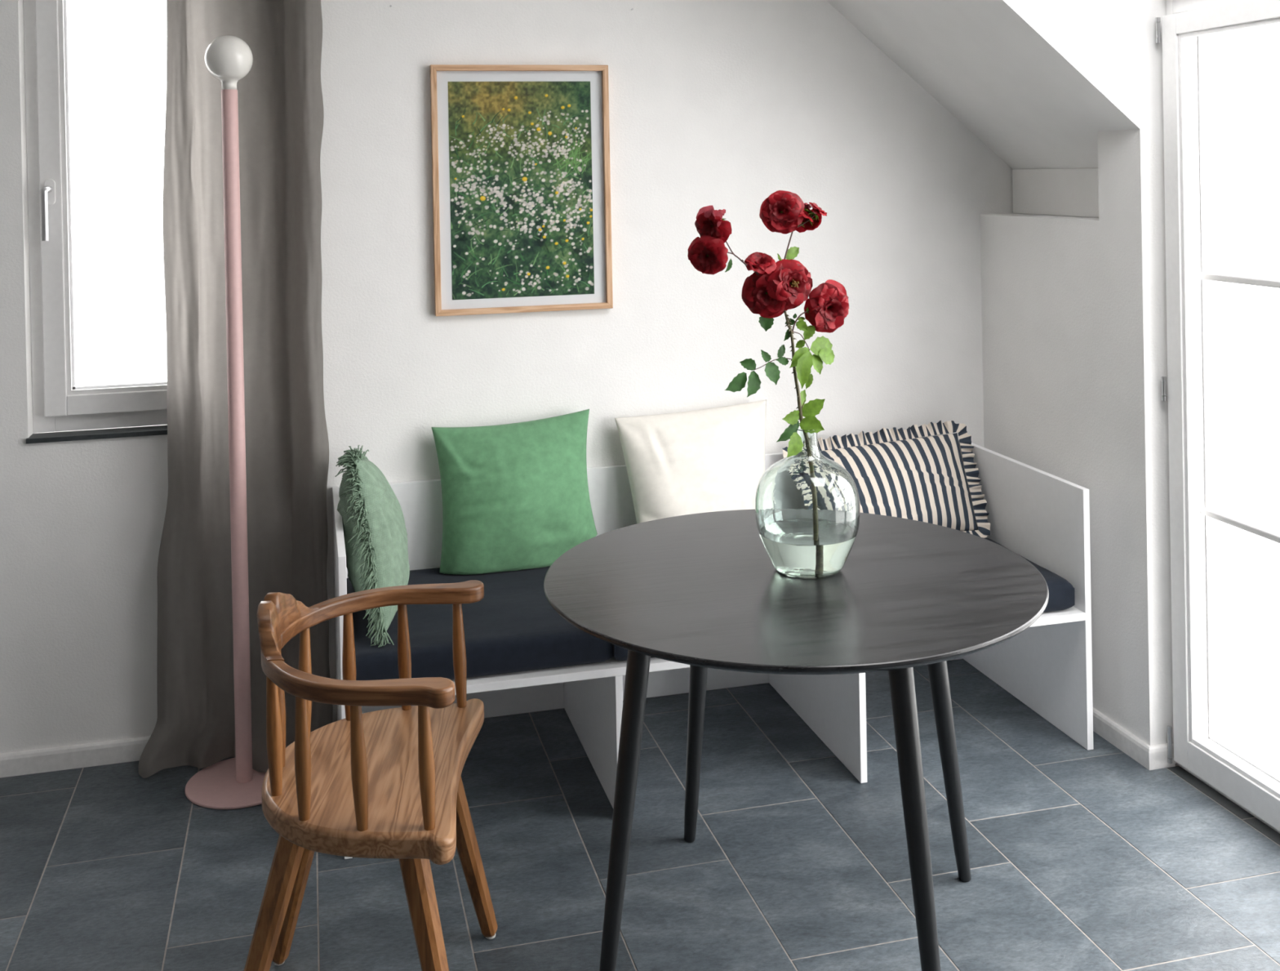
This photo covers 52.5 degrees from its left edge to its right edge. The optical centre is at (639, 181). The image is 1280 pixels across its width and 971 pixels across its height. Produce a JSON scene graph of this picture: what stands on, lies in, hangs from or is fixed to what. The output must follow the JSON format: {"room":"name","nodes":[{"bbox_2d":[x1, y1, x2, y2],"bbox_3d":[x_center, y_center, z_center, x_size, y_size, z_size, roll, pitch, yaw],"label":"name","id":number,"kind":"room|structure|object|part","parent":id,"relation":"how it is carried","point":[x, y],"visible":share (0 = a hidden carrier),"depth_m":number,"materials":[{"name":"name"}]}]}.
{"room":"dining room","nodes":[
{"label":"dining room","id":0,"kind":"room"},
{"bbox_2d":[0,0,1013,753],"bbox_3d":[-1.354,0.246,3.605,5.330,2.620,0.200,-1,0,-14],"label":"wall","id":1,"kind":"structure","parent":0,"point":[729,105],"depth_m":3.79,"materials":[{"name":"white paint"}]},
{"bbox_2d":[22,0,167,443],"bbox_3d":[-1.405,0.012,3.547,0.506,1.349,0.150,-1,0,-14],"label":"window","id":2,"kind":"structure","parent":1,"relation":"in","point":[59,404],"depth_m":3.49,"materials":[{"name":"white plastic"}]},
{"bbox_3d":[-1.629,0.009,3.531,0.055,1.335,0.070,-1,0,-14],"label":"fixed frame","id":3,"kind":"part","parent":2,"relation":"part of","materials":[{"name":"white plastic"}]},
{"bbox_3d":[-1.576,0.084,3.452,0.020,0.145,0.051,-1,0,-5],"label":"handle","id":4,"kind":"part","parent":2,"relation":"part of","materials":[{"name":"metal"}]},
{"bbox_3d":[-1.384,0.680,3.521,0.506,0.013,0.074,-1,0,-14],"label":"sill","id":5,"kind":"part","parent":2,"relation":"part of","materials":[{"name":"stone"}]},
{"bbox_3d":[-1.402,0.645,3.591,0.388,0.055,0.070,-1,0,-14],"label":"fixed frame","id":6,"kind":"part","parent":2,"relation":"part of","materials":[{"name":"white plastic"}]},
{"bbox_3d":[-1.389,0.600,3.544,0.322,0.055,0.025,-1,0,-14],"label":"sash rail","id":7,"kind":"part","parent":2,"relation":"part of","materials":[{"name":"white plastic"}]},
{"bbox_2d":[0,713,333,777],"bbox_3d":[-2.273,1.548,3.261,2.925,0.057,0.016,-1,0,-14],"label":"baseboard","id":8,"kind":"structure","parent":1,"relation":"attached to","point":[128,749],"depth_m":3.45,"materials":[{"name":"white paint"}]},
{"bbox_2d":[429,64,613,315],"bbox_3d":[-0.339,0.021,3.747,0.515,0.712,0.026,-1,0,-14],"label":"framed picture","id":9,"kind":"object","parent":1,"relation":"attached to","point":[521,170],"visible":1,"depth_m":3.75,"materials":[{"name":"green paper"}]},
{"bbox_3d":[-0.580,0.026,3.685,0.016,0.711,0.026,-1,0,-14],"label":"frame rail","id":10,"kind":"part","parent":9,"relation":"part of","materials":[{"name":"brown wood"}]},
{"bbox_3d":[-0.345,-0.327,3.744,0.514,0.016,0.026,-1,0,-14],"label":"frame rail","id":11,"kind":"part","parent":9,"relation":"part of","materials":[{"name":"brown wood"}]},
{"bbox_2d":[447,80,594,299],"bbox_3d":[-0.341,0.022,3.751,0.415,0.623,0.001,-1,0,-14],"label":"print","id":12,"kind":"object","parent":9,"relation":"attached to","point":[521,184],"depth_m":3.75},
{"bbox_3d":[-0.332,0.368,3.750,0.514,0.016,0.026,-1,0,-14],"label":"frame rail","id":13,"kind":"part","parent":9,"relation":"part of","materials":[{"name":"brown wood"}]},
{"bbox_3d":[-0.097,0.016,3.809,0.016,0.711,0.026,-1,0,-14],"label":"frame rail","id":14,"kind":"part","parent":9,"relation":"part of","materials":[{"name":"brown wood"}]},
{"bbox_2d":[0,658,1279,970],"bbox_3d":[-0.524,1.587,0.828,5.100,0.050,5.600,-1,0,-14],"label":"floor","id":15,"kind":"structure","parent":0,"point":[1081,859],"depth_m":2.91,"materials":[{"name":"grey tile"}]},
{"bbox_2d":[185,35,266,808],"bbox_3d":[-1.040,0.588,3.345,0.290,1.928,0.290,-1,0,-14],"label":"floor lamp","id":16,"kind":"object","parent":15,"relation":"on","point":[233,783],"visible":0.93,"depth_m":3.33,"materials":[{"name":"pink metal"}]},
{"bbox_3d":[-1.057,-0.306,3.338,0.120,0.140,0.120,-1,0,-14],"label":"bulb","id":17,"kind":"part","parent":16,"relation":"part of","materials":[{"name":"white glass"}]},
{"bbox_2d":[244,579,497,970],"bbox_3d":[-0.512,1.154,2.387,0.443,0.790,0.576,-1,0,-2],"label":"armchair","id":18,"kind":"object","parent":15,"relation":"on","point":[387,783],"visible":1,"depth_m":2.26,"materials":[{"name":"brown wood"}]},
{"bbox_3d":[-0.647,1.325,2.245,0.050,0.449,0.198,-1,1,43],"label":"leg","id":19,"kind":"part","parent":18,"relation":"part of","materials":[{"name":"brown wood"}]},
{"bbox_3d":[-0.659,1.323,2.519,0.197,0.449,0.050,-1,1,39],"label":"leg","id":20,"kind":"part","parent":18,"relation":"part of","materials":[{"name":"brown wood"}]},
{"bbox_3d":[-0.521,0.843,2.208,0.458,0.032,0.135,-1,1,33],"label":"arm rail","id":21,"kind":"part","parent":18,"relation":"part of","materials":[{"name":"brown wood"}]},
{"bbox_3d":[-0.497,1.091,2.387,0.372,0.043,0.576,-1,0,-2],"label":"seat","id":22,"kind":"part","parent":18,"relation":"part of","materials":[{"name":"brown wood"}]},
{"bbox_3d":[-0.531,0.840,2.560,0.458,0.032,0.135,-1,1,-36],"label":"arm rail","id":23,"kind":"part","parent":18,"relation":"part of","materials":[{"name":"brown wood"}]},
{"bbox_3d":[-0.343,1.320,2.175,0.151,0.445,0.048,-1,1,32],"label":"leg","id":24,"kind":"part","parent":18,"relation":"part of","materials":[{"name":"brown wood"}]},
{"bbox_3d":[-0.356,1.317,2.611,0.152,0.445,0.050,-1,1,-36],"label":"leg","id":25,"kind":"part","parent":18,"relation":"part of","materials":[{"name":"brown wood"}]},
{"bbox_2d":[332,438,1093,858],"bbox_3d":[0.172,1.180,3.537,1.940,0.692,0.693,-1,0,-14],"label":"bench","id":26,"kind":"object","parent":15,"relation":"on","point":[1042,517],"visible":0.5,"depth_m":3.60,"materials":[{"name":"white laminate"}]},
{"bbox_3d":[-0.759,1.200,3.298,0.018,0.692,0.693,-1,0,-14],"label":"panel","id":27,"kind":"part","parent":26,"relation":"part of","materials":[{"name":"white laminate"}]},
{"bbox_2d":[346,565,613,679],"bbox_3d":[-0.448,1.129,3.379,0.620,0.089,0.650,-1,0,-14],"label":"seat cushion","id":28,"kind":"object","parent":26,"relation":"on","point":[514,627],"visible":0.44,"depth_m":3.13,"materials":[{"name":"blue fabric"}]},
{"bbox_2d":[334,444,409,647],"bbox_3d":[-0.683,0.878,3.327,0.182,0.428,0.585,-1,0,-9],"label":"fringed pillow","id":29,"kind":"object","parent":28,"relation":"on","point":[375,534],"visible":0.9,"depth_m":3.21,"materials":[{"name":"green fabric"}]},
{"bbox_2d":[431,408,597,574],"bbox_3d":[-0.346,0.873,3.655,0.460,0.417,0.178,-1,0,-14],"label":"throw pillow","id":30,"kind":"object","parent":28,"relation":"on","point":[516,495],"visible":0.99,"depth_m":3.61,"materials":[{"name":"green fabric"}]},
{"bbox_2d":[612,644,627,660],"bbox_3d":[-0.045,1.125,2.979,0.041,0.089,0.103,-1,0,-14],"label":"seat cushion","id":31,"kind":"object","parent":26,"relation":"on","point":[620,653],"depth_m":3.14,"materials":[{"name":"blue fabric"}]},
{"bbox_2d":[614,399,766,523],"bbox_3d":[0.174,0.865,3.776,0.468,0.411,0.189,-1,0,-14],"label":"throw pillow","id":32,"kind":"object","parent":31,"relation":"on","point":[709,460],"visible":0.62,"depth_m":3.74,"materials":[{"name":"white fabric"}]},
{"bbox_3d":[0.088,1.180,3.864,1.904,0.691,0.018,-1,0,-14],"label":"panel","id":33,"kind":"part","parent":26,"relation":"part of","materials":[{"name":"white laminate"}]},
{"bbox_3d":[1.102,1.160,3.776,0.018,0.692,0.693,-1,0,-14],"label":"panel","id":34,"kind":"part","parent":26,"relation":"part of","materials":[{"name":"white laminate"}]},
{"bbox_2d":[1017,553,1075,612],"bbox_3d":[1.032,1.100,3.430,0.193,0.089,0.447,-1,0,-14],"label":"seat cushion","id":35,"kind":"object","parent":26,"relation":"on","point":[1061,593],"depth_m":3.44,"materials":[{"name":"blue fabric"}]},
{"bbox_2d":[782,419,990,537],"bbox_3d":[0.745,0.902,3.879,0.609,0.314,0.247,-1,0,-14],"label":"ruffled pillow","id":36,"kind":"object","parent":35,"relation":"on","point":[922,479],"visible":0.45,"depth_m":3.87,"materials":[{"name":"fabric"}]},
{"bbox_2d":[543,508,1048,970],"bbox_3d":[0.312,1.162,2.631,0.998,0.740,0.998,-1,0,-14],"label":"round table","id":37,"kind":"object","parent":15,"relation":"on","point":[702,591],"visible":0.89,"depth_m":2.45,"materials":[{"name":"black wood"}]},
{"bbox_3d":[-0.026,1.179,2.453,0.134,0.721,0.044,-1,1,-28],"label":"leg","id":38,"kind":"part","parent":37,"relation":"part of","materials":[{"name":"black paint"}]},
{"bbox_3d":[0.134,1.172,2.970,0.044,0.721,0.134,-1,1,-28],"label":"leg","id":39,"kind":"part","parent":37,"relation":"part of","materials":[{"name":"black paint"}]},
{"bbox_2d":[755,425,859,578],"bbox_3d":[0.340,0.645,2.641,0.212,0.290,0.212,-1,1,32],"label":"glass vase","id":40,"kind":"object","parent":37,"relation":"on","point":[807,504],"visible":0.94,"depth_m":2.57,"materials":[{"name":"clear glass"}]},
{"bbox_2d":[687,190,848,457],"bbox_3d":[0.271,0.401,2.625,0.341,0.764,0.090,-1,0,-12],"label":"flowers","id":41,"kind":"object","parent":40,"relation":"in","point":[774,288],"visible":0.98,"depth_m":2.62,"materials":[{"name":"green plant"}]},
{"bbox_3d":[0.324,0.506,2.637,0.076,0.552,0.015,-1,0,-14],"label":"stem","id":42,"kind":"part","parent":41,"relation":"part of","materials":[{"name":"green plant"}]},
{"bbox_3d":[0.489,1.171,2.292,0.044,0.721,0.134,-1,1,-27],"label":"leg","id":43,"kind":"part","parent":37,"relation":"part of","materials":[{"name":"black paint"}]},
{"bbox_3d":[0.654,1.163,2.805,0.134,0.721,0.044,-1,1,-27],"label":"leg","id":44,"kind":"part","parent":37,"relation":"part of","materials":[{"name":"black paint"}]},
{"bbox_2d":[826,0,1166,168],"bbox_3d":[0.705,-0.541,3.603,1.312,1.126,0.825,-1,0,-14],"label":"ceiling","id":45,"kind":"structure","parent":0,"point":[1036,82],"depth_m":3.50,"materials":[{"name":"white paint"}]},
{"bbox_2d":[979,128,1176,763],"bbox_3d":[1.864,0.201,1.437,0.175,2.620,5.600,-1,0,-14],"label":"wall","id":46,"kind":"structure","parent":0,"point":[1074,339],"depth_m":3.49,"materials":[{"name":"white paint"}]},
{"bbox_2d":[1012,168,1098,217],"bbox_3d":[1.277,0.032,3.833,0.012,0.140,0.654,-1,0,-14],"label":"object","id":47,"kind":"structure","parent":46,"relation":"attached to","point":[1072,192],"depth_m":3.90,"materials":[{"name":"white paint"}]},
{"bbox_2d":[1093,706,1175,769],"bbox_3d":[1.236,1.477,3.736,0.076,0.056,0.836,-1,0,-14],"label":"baseboard","id":48,"kind":"structure","parent":46,"relation":"attached to","point":[1151,757],"depth_m":3.39,"materials":[{"name":"white paint"}]},
{"bbox_2d":[1155,0,1279,833],"bbox_3d":[1.612,0.288,2.444,0.106,2.480,1.875,-1,0,-14],"label":"door","id":49,"kind":"structure","parent":46,"relation":"in","point":[1242,780],"depth_m":3.27,"materials":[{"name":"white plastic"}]},
{"bbox_3d":[1.485,-0.395,2.880,0.083,0.052,0.804,-1,0,-14],"label":"rail","id":50,"kind":"part","parent":49,"relation":"part of","materials":[{"name":"white wood"}]},
{"bbox_3d":[1.520,1.448,2.894,0.083,0.073,0.804,-1,0,-14],"label":"rail","id":51,"kind":"part","parent":49,"relation":"part of","materials":[{"name":"white wood"}]},
{"label":"outside","id":52,"kind":"structure","parent":0,"visible":0},
{"bbox_2d":[73,219,1279,776],"bbox_3d":[-0.585,1.866,3.704,60.000,0.050,60.000,-1,0,-14],"label":"ground","id":53,"kind":"structure","parent":52,"point":[120,304],"depth_m":10.06,"materials":[{"name":"white"}]},
{"bbox_3d":[-0.671,-1.121,0.834,5.330,0.130,5.900,-1,0,-14],"label":"ceiling","id":54,"kind":"structure","parent":0,"visible":0},
{"bbox_2d":[138,0,333,777],"bbox_3d":[-1.089,0.242,3.441,0.508,2.615,0.196,-1,0,-14],"label":"curtain","id":55,"kind":"object","parent":54,"relation":"hanging from","point":[281,114],"visible":0.84,"depth_m":3.47,"materials":[{"name":"grey fabric"}]}
]}

